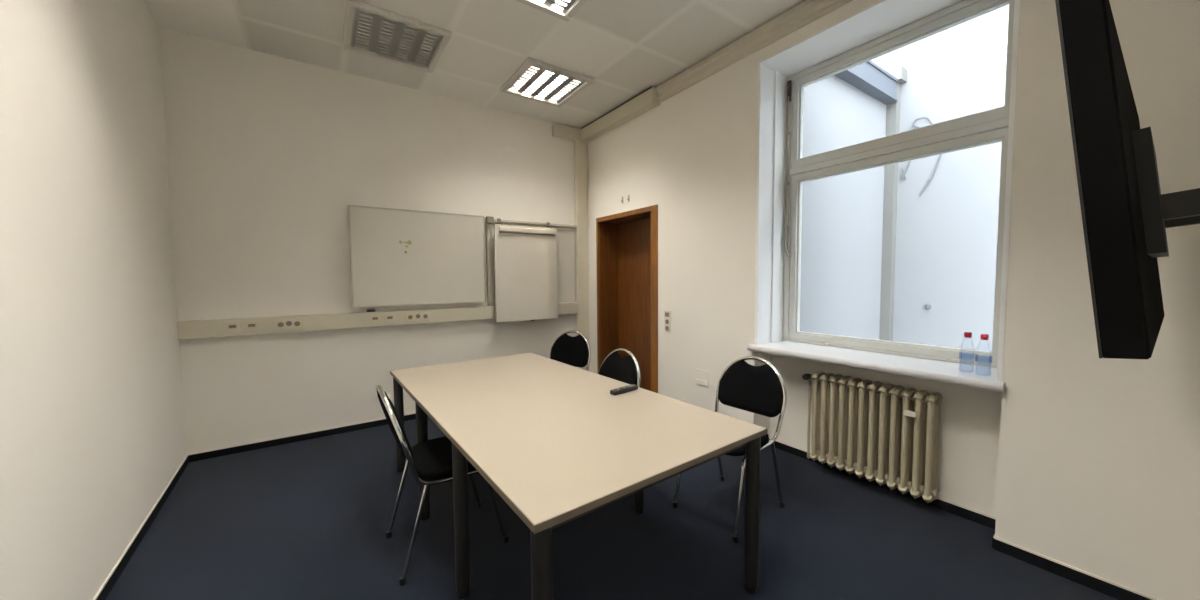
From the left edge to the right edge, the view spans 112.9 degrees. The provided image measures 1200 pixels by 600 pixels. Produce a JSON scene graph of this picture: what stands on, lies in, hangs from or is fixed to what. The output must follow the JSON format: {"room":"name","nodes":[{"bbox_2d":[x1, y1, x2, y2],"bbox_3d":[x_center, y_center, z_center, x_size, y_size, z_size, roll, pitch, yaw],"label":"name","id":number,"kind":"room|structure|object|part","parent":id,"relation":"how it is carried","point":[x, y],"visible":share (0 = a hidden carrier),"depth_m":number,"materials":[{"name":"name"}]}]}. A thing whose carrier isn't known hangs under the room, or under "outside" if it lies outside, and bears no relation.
{"room":"meeting room","nodes":[
{"label":"meeting room","id":0,"kind":"room"},
{"bbox_2d":[0,0,186,599],"bbox_3d":[-1.998,-0.397,1.130,0.300,3.700,4.654,-3,4,-37],"label":"wall","id":1,"kind":"structure","parent":0,"point":[93,428],"depth_m":1.70,"materials":[{"name":"white paint"}]},
{"bbox_2d":[93,454,188,599],"bbox_3d":[-1.856,1.312,1.313,0.009,0.064,4.442,-3,4,-37],"label":"baseboard","id":2,"kind":"structure","parent":1,"relation":"attached to","point":[109,583],"depth_m":2.11,"materials":[{"name":"black plastic"}]},
{"bbox_2d":[159,28,580,453],"bbox_3d":[-1.671,-0.572,4.228,4.681,3.700,0.300,-3,4,-34],"label":"wall","id":3,"kind":"structure","parent":0,"point":[268,155],"depth_m":3.45,"materials":[{"name":"white paint"}]},
{"bbox_2d":[188,412,428,461],"bbox_3d":[-1.672,1.155,4.124,3.693,0.064,0.009,-3,4,-34],"label":"baseboard","id":4,"kind":"structure","parent":3,"relation":"attached to","point":[197,456],"depth_m":3.42,"materials":[{"name":"black plastic"}]},
{"bbox_2d":[177,302,577,339],"bbox_3d":[-1.736,0.164,3.995,3.511,0.142,0.068,-3,4,-34],"label":"duct","id":5,"kind":"object","parent":3,"relation":"attached to","point":[212,328],"visible":1,"depth_m":3.52,"materials":[{"name":"beige plastic"}]},
{"bbox_2d":[225,322,239,332],"bbox_3d":[-2.912,0.220,3.155,0.084,0.084,0.006,-3,4,-34],"label":"outlet","id":6,"kind":"object","parent":5,"relation":"attached to","point":[230,327],"depth_m":3.15,"materials":[{"name":"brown plastic"}]},
{"bbox_2d":[245,321,258,331],"bbox_3d":[-2.817,0.215,3.220,0.084,0.084,0.006,-3,4,-34],"label":"outlet","id":7,"kind":"object","parent":5,"relation":"attached to","point":[250,326],"depth_m":3.22,"materials":[{"name":"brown plastic"}]},
{"bbox_2d":[274,319,303,329],"bbox_3d":[-2.622,0.206,3.354,0.200,0.084,0.006,-3,4,-34],"label":"power outlet","id":8,"kind":"object","parent":5,"relation":"attached to","point":[279,324],"depth_m":3.35,"materials":[{"name":"beige plastic"}]},
{"bbox_2d":[370,315,379,323],"bbox_3d":[-2.099,0.182,3.714,0.084,0.084,0.006,-3,4,-34],"label":"outlet","id":9,"kind":"object","parent":5,"relation":"attached to","point":[374,319],"depth_m":3.71,"materials":[{"name":"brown plastic"}]},
{"bbox_2d":[385,314,394,322],"bbox_3d":[-1.997,0.177,3.784,0.084,0.084,0.006,-3,4,-34],"label":"outlet","id":10,"kind":"object","parent":5,"relation":"attached to","point":[389,318],"depth_m":3.78,"materials":[{"name":"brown plastic"}]},
{"bbox_2d":[405,312,429,321],"bbox_3d":[-1.795,0.168,3.923,0.228,0.084,0.006,-3,4,-34],"label":"power outlet","id":11,"kind":"object","parent":5,"relation":"attached to","point":[409,316],"depth_m":3.92,"materials":[{"name":"beige plastic"}]},
{"bbox_2d":[348,205,485,307],"bbox_3d":[-1.755,-0.414,3.946,1.225,0.918,0.079,-3,4,-34],"label":"whiteboard","id":12,"kind":"object","parent":3,"relation":"attached to","point":[399,257],"visible":1,"depth_m":3.87,"materials":[{"name":"ceramic"}]},
{"bbox_2d":[486,216,576,305],"bbox_3d":[-0.760,-0.439,4.643,1.125,0.970,0.059,-3,4,-34],"label":"whiteboard","id":13,"kind":"object","parent":3,"relation":"attached to","point":[566,234],"visible":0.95,"depth_m":4.85,"materials":[{"name":"ceramic"}]},
{"bbox_3d":[-1.198,-0.867,4.320,0.072,0.072,0.059,-3,4,-34],"label":"rail","id":14,"kind":"part","parent":13,"relation":"part of","materials":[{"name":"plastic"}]},
{"bbox_2d":[494,218,557,322],"bbox_3d":[-0.827,-0.328,4.515,0.758,1.149,0.101,-3,4,-34],"label":"flip chart","id":15,"kind":"object","parent":13,"relation":"hanging from","point":[526,275],"visible":1,"depth_m":4.48,"materials":[{"name":"paper"}]},
{"bbox_3d":[-0.766,-0.888,4.620,1.125,0.028,0.054,-3,4,-34],"label":"hanging rail","id":16,"kind":"part","parent":13,"relation":"part of","materials":[{"name":"silver metal"}]},
{"bbox_2d":[574,141,589,370],"bbox_3d":[-0.226,-0.449,5.015,0.174,3.023,0.053,-3,4,-34],"label":"duct","id":17,"kind":"object","parent":3,"relation":"attached to","point":[580,148],"visible":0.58,"depth_m":4.97,"materials":[{"name":"beige paint"}]},
{"bbox_2d":[143,0,804,128],"bbox_3d":[-0.369,-2.151,2.228,4.681,0.348,4.938,-3,4,-34],"label":"ceiling","id":18,"kind":"structure","parent":0,"point":[628,47],"depth_m":3.05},
{"bbox_2d":[343,0,451,72],"bbox_3d":[-1.569,-2.061,3.059,0.664,0.162,0.664,-3,4,-34],"label":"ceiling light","id":19,"kind":"object","parent":18,"relation":"attached to","point":[373,31],"visible":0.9,"depth_m":3.02,"materials":[{"name":"grey metal"}]},
{"bbox_2d":[500,57,593,106],"bbox_3d":[-0.515,-2.110,3.784,0.664,0.162,0.664,-3,4,-34],"label":"ceiling light","id":20,"kind":"object","parent":18,"relation":"attached to","point":[536,80],"visible":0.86,"depth_m":3.76,"materials":[{"name":"white metal"}]},
{"bbox_2d":[516,0,587,21],"bbox_3d":[-0.316,-2.034,2.369,0.664,0.162,0.664,-3,4,-34],"label":"ceiling light","id":21,"kind":"object","parent":18,"relation":"attached to","point":[565,10],"visible":1,"depth_m":2.69,"materials":[{"name":"white metal"}]},
{"bbox_2d":[552,86,659,142],"bbox_3d":[0.008,-2.006,4.307,0.476,0.163,1.357,-3,4,-34],"label":"duct","id":22,"kind":"object","parent":18,"relation":"attached to","point":[646,100],"visible":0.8,"depth_m":4.38,"materials":[{"name":"beige plastic"}]},
{"bbox_2d":[106,417,1117,599],"bbox_3d":[-0.294,1.333,2.355,4.681,0.120,5.098,-3,4,-34],"label":"floor","id":23,"kind":"structure","parent":0,"point":[309,519],"depth_m":2.11,"materials":[{"name":"blue carpet"}]},
{"bbox_2d":[376,385,507,585],"bbox_3d":[-0.846,0.848,2.111,0.565,0.886,0.473,-3,4,-36],"label":"chair","id":24,"kind":"object","parent":23,"relation":"on","point":[429,460],"visible":0.81,"depth_m":1.94,"materials":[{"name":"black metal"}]},
{"bbox_3d":[-1.024,0.596,1.970,0.111,0.297,0.438,-3,4,-36],"label":"backrest","id":25,"kind":"part","parent":24,"relation":"part of","materials":[{"name":"black fabric"}]},
{"bbox_3d":[-1.103,1.065,2.190,0.140,0.430,0.020,-3,4,-33],"label":"leg","id":26,"kind":"part","parent":24,"relation":"part of","materials":[{"name":"silver metal"}]},
{"bbox_3d":[-0.863,1.081,1.857,0.140,0.430,0.020,-3,4,-38],"label":"leg","id":27,"kind":"part","parent":24,"relation":"part of","materials":[{"name":"silver metal"}]},
{"bbox_3d":[-0.912,0.645,2.053,0.407,0.474,0.472,-3,4,-36],"label":"frame","id":28,"kind":"part","parent":24,"relation":"part of","materials":[{"name":"silver metal"}]},
{"bbox_3d":[-0.795,0.822,2.147,0.410,0.061,0.430,-3,4,-36],"label":"seat","id":29,"kind":"part","parent":24,"relation":"part of","materials":[{"name":"black fabric"}]},
{"bbox_3d":[-0.799,1.052,2.403,0.159,0.425,0.025,-3,4,-39],"label":"leg","id":30,"kind":"part","parent":24,"relation":"part of","materials":[{"name":"silver metal"}]},
{"bbox_3d":[-0.564,1.068,2.077,0.159,0.425,0.025,-2,4,-32],"label":"leg","id":31,"kind":"part","parent":24,"relation":"part of","materials":[{"name":"silver metal"}]},
{"bbox_2d":[549,330,590,370],"bbox_3d":[-0.393,0.756,3.698,0.472,0.886,0.565,1,4,29],"label":"chair","id":32,"kind":"object","parent":23,"relation":"on","point":[575,351],"visible":0.52,"depth_m":3.84,"materials":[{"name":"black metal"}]},
{"bbox_2d":[390,352,767,599],"bbox_3d":[-0.395,0.905,2.330,1.124,0.740,2.272,-3,4,-36],"label":"conference table","id":33,"kind":"object","parent":23,"relation":"on","point":[550,437],"visible":0.91,"depth_m":1.73,"materials":[{"name":"plastic"}]},
{"bbox_3d":[-1.463,0.880,2.901,0.062,0.684,0.062,-3,4,-36],"label":"leg","id":34,"kind":"part","parent":33,"relation":"part of","materials":[{"name":"metal"}]},
{"bbox_3d":[-1.029,0.909,2.315,0.062,0.684,0.062,-3,4,-36],"label":"leg","id":35,"kind":"part","parent":33,"relation":"part of","materials":[{"name":"metal"}]},
{"bbox_3d":[-0.608,0.937,1.744,0.062,0.684,0.062,-3,4,-36],"label":"leg","id":36,"kind":"part","parent":33,"relation":"part of","materials":[{"name":"metal"}]},
{"bbox_3d":[-0.164,0.967,1.143,0.062,0.684,0.062,-3,4,-36],"label":"leg","id":37,"kind":"part","parent":33,"relation":"part of","materials":[{"name":"metal"}]},
{"bbox_2d":[610,384,637,394],"bbox_3d":[0.141,0.517,2.299,0.194,0.027,0.048,-3,4,-42],"label":"remote control","id":38,"kind":"object","parent":33,"relation":"on","point":[620,390],"visible":1,"depth_m":2.28,"materials":[{"name":"black plastic"}]},
{"bbox_3d":[0.229,0.896,2.360,0.062,0.684,0.062,-3,4,-36],"label":"leg","id":39,"kind":"part","parent":33,"relation":"part of","materials":[{"name":"metal"}]},
{"bbox_3d":[-0.398,0.581,2.312,1.034,0.042,2.182,-3,4,-36],"label":"frame rail","id":40,"kind":"part","parent":33,"relation":"part of","materials":[{"name":"metal"}]},
{"bbox_3d":[0.673,0.925,1.759,0.062,0.684,0.062,-3,4,-36],"label":"leg","id":41,"kind":"part","parent":33,"relation":"part of","materials":[{"name":"metal"}]},
{"bbox_2d":[598,348,639,386],"bbox_3d":[-0.042,0.805,2.753,0.565,0.886,0.473,-3,4,-36],"label":"chair","id":42,"kind":"object","parent":23,"relation":"on","point":[615,366],"visible":0.33,"depth_m":2.83,"materials":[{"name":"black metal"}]},
{"bbox_2d":[672,356,786,542],"bbox_3d":[0.792,0.817,2.413,0.565,0.886,0.472,-3,4,-39],"label":"chair","id":43,"kind":"object","parent":23,"relation":"on","point":[761,390],"visible":0.73,"depth_m":2.45,"materials":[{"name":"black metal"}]},
{"bbox_3d":[0.511,1.038,2.456,0.159,0.425,0.025,-3,4,-35],"label":"leg","id":44,"kind":"part","parent":43,"relation":"part of","materials":[{"name":"silver metal"}]},
{"bbox_3d":[0.798,1.021,2.692,0.140,0.430,0.020,-3,4,-41],"label":"leg","id":45,"kind":"part","parent":43,"relation":"part of","materials":[{"name":"silver metal"}]},
{"bbox_3d":[0.764,1.053,2.143,0.159,0.425,0.025,-3,4,-43],"label":"leg","id":46,"kind":"part","parent":43,"relation":"part of","materials":[{"name":"silver metal"}]},
{"bbox_3d":[0.742,0.796,2.372,0.410,0.061,0.430,-3,4,-39],"label":"seat","id":47,"kind":"part","parent":43,"relation":"part of","materials":[{"name":"black fabric"}]},
{"bbox_3d":[0.958,0.548,2.534,0.111,0.297,0.438,-3,4,-39],"label":"backrest","id":48,"kind":"part","parent":43,"relation":"part of","materials":[{"name":"black fabric"}]},
{"bbox_3d":[0.852,0.608,2.451,0.407,0.474,0.472,-3,4,-39],"label":"frame","id":49,"kind":"part","parent":43,"relation":"part of","materials":[{"name":"silver metal"}]},
{"bbox_3d":[1.056,1.036,2.373,0.140,0.430,0.020,-3,4,-37],"label":"leg","id":50,"kind":"part","parent":43,"relation":"part of","materials":[{"name":"silver metal"}]},
{"bbox_2d":[587,0,1199,599],"bbox_3d":[1.331,-0.554,3.450,0.620,3.700,4.488,-3,4,-34],"label":"wall","id":51,"kind":"structure","parent":0,"point":[1085,461],"depth_m":1.87,"materials":[{"name":"white paint"}]},
{"bbox_2d":[596,205,657,392],"bbox_3d":[0.530,0.125,4.650,0.632,2.225,1.085,-3,4,-34],"label":"door","id":52,"kind":"structure","parent":51,"relation":"in","point":[626,242],"depth_m":4.83,"materials":[{"name":"brown wood"}]},
{"bbox_2d":[664,310,670,331],"bbox_3d":[0.662,0.208,3.911,0.016,0.208,0.084,-3,4,-34],"label":"switch panel","id":53,"kind":"object","parent":51,"relation":"attached to","point":[667,314],"visible":1,"depth_m":3.90,"materials":[{"name":"beige plastic"}]},
{"bbox_2d":[696,368,708,386],"bbox_3d":[0.917,0.699,3.580,0.010,0.150,0.150,-3,4,-34],"label":"cover plate","id":54,"kind":"object","parent":51,"relation":"attached to","point":[702,376],"visible":1,"depth_m":3.57,"materials":[{"name":"white paint"}]},
{"bbox_2d":[656,0,852,101],"bbox_3d":[1.441,-1.932,2.605,0.050,0.133,3.085,-3,4,-34],"label":"trim","id":55,"kind":"structure","parent":51,"relation":"attached to","point":[806,12],"depth_m":3.01,"materials":[{"name":"paint"}]},
{"bbox_2d":[802,371,942,502],"bbox_3d":[1.748,0.856,2.627,0.184,0.666,0.774,-3,4,-34],"label":"radiator","id":56,"kind":"object","parent":51,"relation":"attached to","point":[889,434],"visible":1,"depth_m":2.53,"materials":[{"name":"metal"}]},
{"bbox_2d":[747,340,1005,392],"bbox_3d":[1.745,0.395,2.663,0.442,0.048,1.439,-3,4,-34],"label":"windowsill","id":57,"kind":"structure","parent":51,"relation":"attached to","point":[981,377],"depth_m":2.43,"materials":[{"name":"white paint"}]},
{"bbox_2d":[754,0,1020,381],"bbox_3d":[1.791,-0.700,2.627,0.464,2.155,1.392,-3,4,-34],"label":"window","id":58,"kind":"structure","parent":51,"relation":"in","point":[778,257],"depth_m":2.81,"materials":[{"name":"beige paint"}]},
{"bbox_3d":[1.523,-1.129,3.221,0.027,1.230,0.020,-3,4,-34],"label":"opener rod","id":59,"kind":"part","parent":58,"relation":"part of","materials":[{"name":"grey metal"}]},
{"bbox_3d":[1.527,-0.443,3.236,0.030,0.186,0.061,-3,4,-34],"label":"opener handle","id":60,"kind":"part","parent":58,"relation":"part of","materials":[{"name":"grey metal"}]},
{"bbox_3d":[1.943,-0.321,2.751,0.062,1.323,1.274,-3,4,-34],"label":"sash","id":61,"kind":"part","parent":58,"relation":"part of","materials":[{"name":"beige paint"}]},
{"bbox_3d":[1.934,-1.380,2.692,0.062,0.694,1.274,-3,4,-34],"label":"transom sash","id":62,"kind":"part","parent":58,"relation":"part of","materials":[{"name":"glass"}]},
{"bbox_2d":[769,438,1158,599],"bbox_3d":[1.194,1.170,3.410,0.234,0.064,4.438,-3,4,-34],"label":"baseboard","id":63,"kind":"structure","parent":51,"relation":"attached to","point":[1102,585],"depth_m":1.95,"materials":[{"name":"black plastic"},{"name":"rubber"}]},
{"bbox_2d":[964,332,971,337],"bbox_3d":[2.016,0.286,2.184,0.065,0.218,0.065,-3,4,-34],"label":"cap","id":64,"kind":"object","parent":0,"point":[966,334],"visible":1,"depth_m":2.17,"materials":[{"name":"red plastic"}]},
{"bbox_2d":[980,334,988,339],"bbox_3d":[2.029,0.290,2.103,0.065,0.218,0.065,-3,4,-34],"label":"cap","id":65,"kind":"object","parent":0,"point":[983,336],"visible":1,"depth_m":2.09,"materials":[{"name":"red plastic"}]},
{"bbox_3d":[0.990,-0.381,0.372,4.681,3.700,0.200,-3,4,-34],"label":"wall","id":66,"kind":"structure","parent":0,"visible":0},
{"bbox_2d":[1055,0,1199,358],"bbox_3d":[1.483,-0.271,1.039,1.240,0.721,0.274,-3,4,-34],"label":"television","id":67,"kind":"object","parent":66,"relation":"attached to","point":[1125,214],"visible":1,"depth_m":0.75,"materials":[{"name":"black plastic"}]},
{"label":"outside","id":68,"kind":"structure","parent":0,"visible":0},
{"bbox_3d":[4.127,2.292,2.263,2.419,0.100,5.650,-3,4,-34],"label":"courtyard","id":69,"kind":"object","parent":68,"visible":0},
{"bbox_2d":[800,5,1008,351],"bbox_3d":[4.099,-0.953,2.083,2.419,6.400,5.650,-3,4,-34],"label":"wall","id":70,"kind":"structure","parent":69,"relation":"on","point":[946,253],"depth_m":4.26,"materials":[{"name":"paint"}]},
{"bbox_2d":[835,60,898,104],"bbox_3d":[2.534,-2.359,4.014,2.039,0.240,0.118,-3,4,-34],"label":"steel beam","id":71,"kind":"structure","parent":70,"relation":"attached to","point":[868,77],"depth_m":4.24,"materials":[{"name":"grey metal"}]},
{"bbox_2d":[879,66,906,340],"bbox_3d":[3.442,-0.273,4.724,0.160,4.760,0.154,-3,4,-34],"label":"downpipe","id":72,"kind":"object","parent":70,"relation":"attached to","point":[892,109],"visible":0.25,"depth_m":4.69,"materials":[{"name":"grey metal"}]},
{"bbox_2d":[901,160,910,180],"bbox_3d":[3.543,-1.499,4.609,0.012,0.224,0.090,-3,4,-34],"label":"cable","id":73,"kind":"object","parent":70,"relation":"attached to","point":[903,176],"visible":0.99,"depth_m":4.62,"materials":[{"name":"grey"}]},
{"bbox_2d":[909,117,933,130],"bbox_3d":[3.632,-1.974,4.448,0.010,0.156,0.357,-3,4,-34],"label":"cable","id":74,"kind":"object","parent":70,"relation":"attached to","point":[921,117],"visible":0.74,"depth_m":4.49,"materials":[{"name":"grey"}]},
{"bbox_2d":[919,154,941,195],"bbox_3d":[3.675,-1.389,4.425,0.012,0.424,0.189,-3,4,-34],"label":"dry twig","id":75,"kind":"object","parent":70,"relation":"attached to","point":[929,181],"visible":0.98,"depth_m":4.40,"materials":[{"name":"grey"}]}
]}

